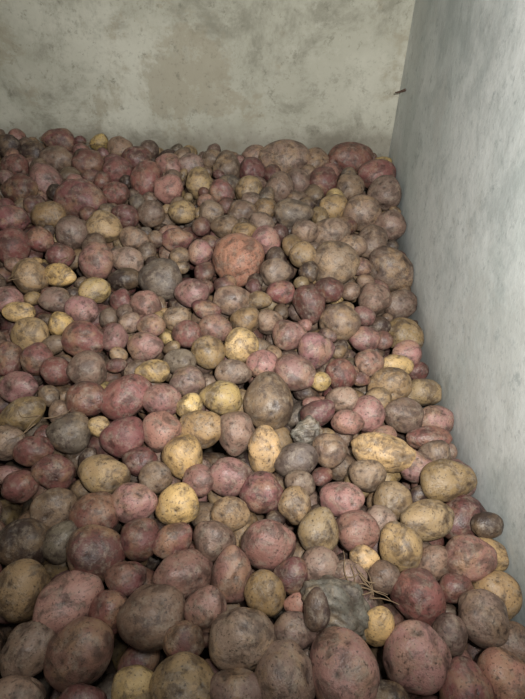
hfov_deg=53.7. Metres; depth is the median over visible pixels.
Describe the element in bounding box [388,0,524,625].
wall
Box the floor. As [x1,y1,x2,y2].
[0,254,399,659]
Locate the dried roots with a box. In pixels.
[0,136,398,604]
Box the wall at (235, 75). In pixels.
[0,0,414,230]
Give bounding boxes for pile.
[0,128,524,698]
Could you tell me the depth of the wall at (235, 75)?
1.45 m
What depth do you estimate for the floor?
1.20 m
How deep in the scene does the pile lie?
0.79 m

